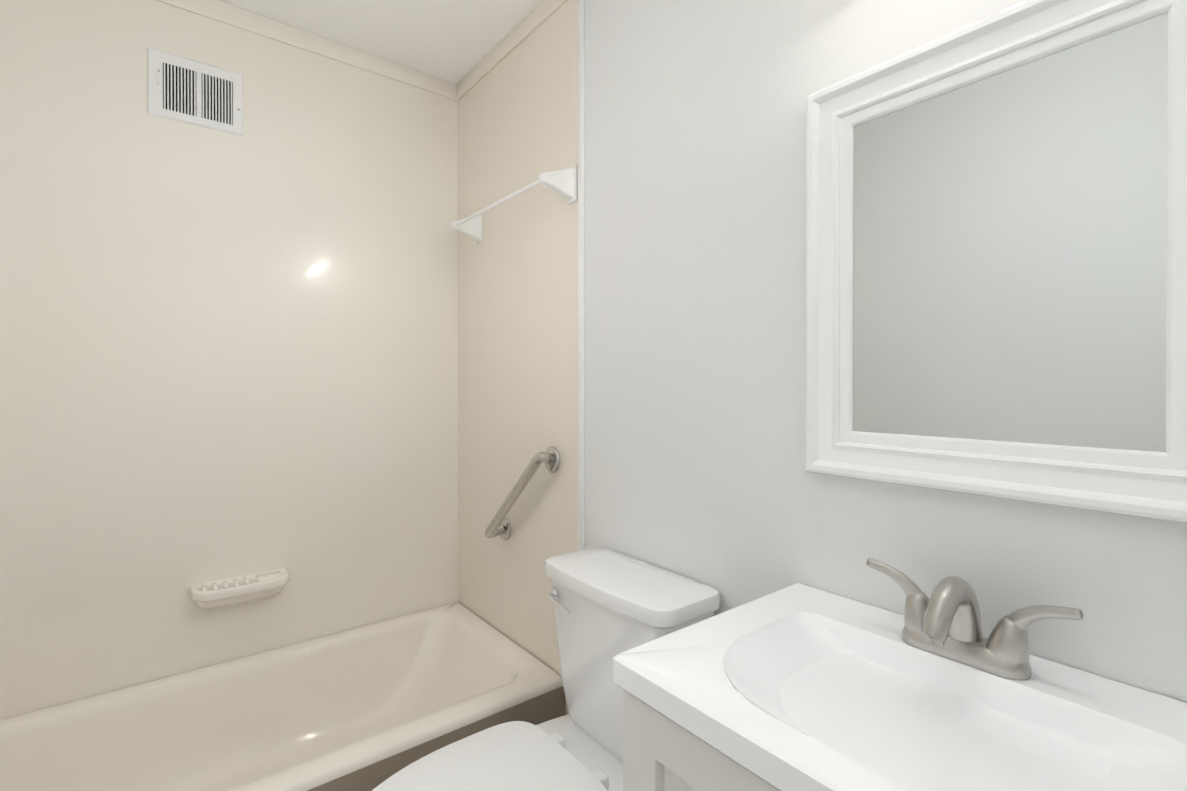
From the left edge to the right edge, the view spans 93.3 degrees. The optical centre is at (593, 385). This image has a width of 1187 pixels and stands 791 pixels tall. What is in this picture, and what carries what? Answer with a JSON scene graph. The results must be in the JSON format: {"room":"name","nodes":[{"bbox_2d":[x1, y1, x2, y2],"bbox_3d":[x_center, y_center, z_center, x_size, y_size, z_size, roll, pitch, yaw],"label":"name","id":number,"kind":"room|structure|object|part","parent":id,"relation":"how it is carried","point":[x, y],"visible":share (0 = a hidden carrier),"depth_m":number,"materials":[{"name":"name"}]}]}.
{"room":"bathroom","nodes":[
{"label":"bathroom","id":0,"kind":"room"},
{"bbox_2d":[0,0,457,719],"bbox_3d":[-1.169,0.025,1.809,1.720,2.440,0.100,0,0,-38],"label":"wall","id":1,"kind":"structure","parent":0,"point":[224,356],"depth_m":1.73,"materials":[{"name":"beige plastic"}]},
{"bbox_2d":[147,47,242,135],"bbox_3d":[-1.205,-0.891,1.703,0.239,0.195,0.014,0,0,-38],"label":"air vent grille","id":2,"kind":"object","parent":1,"relation":"attached to","point":[186,90],"visible":1,"depth_m":1.70,"materials":[{"name":"white metal"}]},
{"bbox_2d":[190,568,288,609],"bbox_3d":[-1.091,0.649,1.740,0.262,0.086,0.112,0,0,-38],"label":"soap shelf","id":3,"kind":"object","parent":1,"relation":"attached to","point":[224,593],"visible":1,"depth_m":1.71,"materials":[{"name":"white plastic"}]},
{"bbox_2d":[156,0,457,100],"bbox_3d":[-1.135,-1.163,1.760,1.520,0.062,0.010,0,0,-38],"label":"trim","id":4,"kind":"structure","parent":1,"relation":"attached to","point":[232,15],"depth_m":1.90,"materials":[{"name":"beige paint"}]},
{"bbox_2d":[219,0,541,83],"bbox_3d":[-0.302,-1.239,0.704,1.720,0.100,2.900,0,0,-38],"label":"ceiling","id":5,"kind":"structure","parent":0,"point":[454,41],"depth_m":1.85,"materials":[{"name":"white paint"}]},
{"bbox_2d":[458,0,577,714],"bbox_3d":[-0.249,0.025,1.950,0.100,2.440,0.820,0,0,-38],"label":"wall","id":6,"kind":"structure","parent":0,"point":[518,305],"depth_m":1.86,"materials":[{"name":"beige plastic"}]},
{"bbox_2d":[457,0,566,99],"bbox_3d":[-0.292,-1.164,1.910,0.010,0.062,0.800,0,0,-38],"label":"trim","id":7,"kind":"structure","parent":6,"relation":"attached to","point":[540,13],"depth_m":1.90,"materials":[{"name":"beige paint"}]},
{"bbox_2d":[450,165,576,243],"bbox_3d":[-0.287,-0.583,1.823,0.112,0.103,0.634,0,0,-38],"label":"towel rail","id":8,"kind":"object","parent":6,"relation":"attached to","point":[562,183],"visible":1,"depth_m":1.61,"materials":[{"name":"white plastic"}]},
{"bbox_2d":[485,446,559,539],"bbox_3d":[-0.243,0.361,1.805,0.076,0.350,0.373,0,0,-38],"label":"grab rail","id":9,"kind":"object","parent":6,"relation":"attached to","point":[499,524],"visible":1,"depth_m":1.75,"materials":[{"name":"grey metal"}]},
{"bbox_2d":[585,0,1186,702],"bbox_3d":[0.619,0.030,0.851,0.100,2.440,1.980,0,0,-38],"label":"wall","id":10,"kind":"structure","parent":0,"point":[695,288],"depth_m":1.15,"materials":[{"name":"white paint"}]},
{"bbox_2d":[578,0,584,549],"bbox_3d":[-0.035,0.027,1.593,0.007,2.440,0.026,0,0,-38],"label":"trim strip","id":11,"kind":"object","parent":10,"relation":"attached to","point":[581,274],"visible":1,"depth_m":1.58,"materials":[{"name":"white"}]},
{"bbox_2d":[806,0,1186,523],"bbox_3d":[0.562,-0.184,0.816,0.029,0.688,0.543,0,0,-38],"label":"mirror","id":12,"kind":"object","parent":10,"relation":"attached to","point":[996,255],"visible":1,"depth_m":0.79,"materials":[{"name":"white mirror"}]},
{"bbox_3d":[0.572,-0.184,0.824,0.005,0.532,0.387,0,0,-38],"label":"glass","id":13,"kind":"part","parent":12,"relation":"part of","materials":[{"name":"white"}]},
{"bbox_3d":[-0.302,1.301,0.717,1.720,0.100,2.900,0,0,-38],"label":"floor","id":14,"kind":"structure","parent":0,"visible":0},
{"bbox_2d":[0,603,564,790],"bbox_3d":[-0.908,1.057,1.483,1.516,0.380,0.740,0,0,-38],"label":"bathtub","id":15,"kind":"object","parent":14,"relation":"on","point":[371,707],"visible":0.81,"depth_m":1.66,"materials":[{"name":"white ceramic"}]},
{"bbox_2d":[372,547,719,790],"bbox_3d":[-0.142,0.841,1.134,0.741,0.817,0.436,0,0,-38],"label":"toilet","id":16,"kind":"object","parent":14,"relation":"on","point":[609,604],"visible":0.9,"depth_m":1.22,"materials":[{"name":"white ceramic"}]},
{"bbox_3d":[-0.230,0.807,1.064,0.517,0.044,0.384,0,0,-38],"label":"seat","id":17,"kind":"part","parent":16,"relation":"part of","materials":[{"name":"white plastic"}]},
{"bbox_3d":[-0.081,0.510,1.329,0.029,0.030,0.105,0,0,-38],"label":"lever","id":18,"kind":"part","parent":16,"relation":"part of","materials":[{"name":"silver metal"}]},
{"bbox_3d":[0.068,0.629,1.298,0.206,0.396,0.436,0,0,-38],"label":"tank","id":19,"kind":"part","parent":16,"relation":"part of","materials":[{"name":"white ceramic"}]},
{"bbox_2d":[613,558,1186,790],"bbox_3d":[0.387,0.755,0.678,0.478,0.992,0.610,0,0,-38],"label":"bathroom vanity","id":20,"kind":"object","parent":14,"relation":"on","point":[798,687],"visible":1,"depth_m":0.70,"materials":[{"name":"white ceramic"}]},
{"bbox_2d":[866,558,1083,679],"bbox_3d":[0.482,0.317,0.753,0.134,0.115,0.260,0,0,-38],"label":"faucet","id":21,"kind":"object","parent":20,"relation":"on","point":[944,630],"depth_m":0.75,"materials":[{"name":"silver metal"}]}
]}

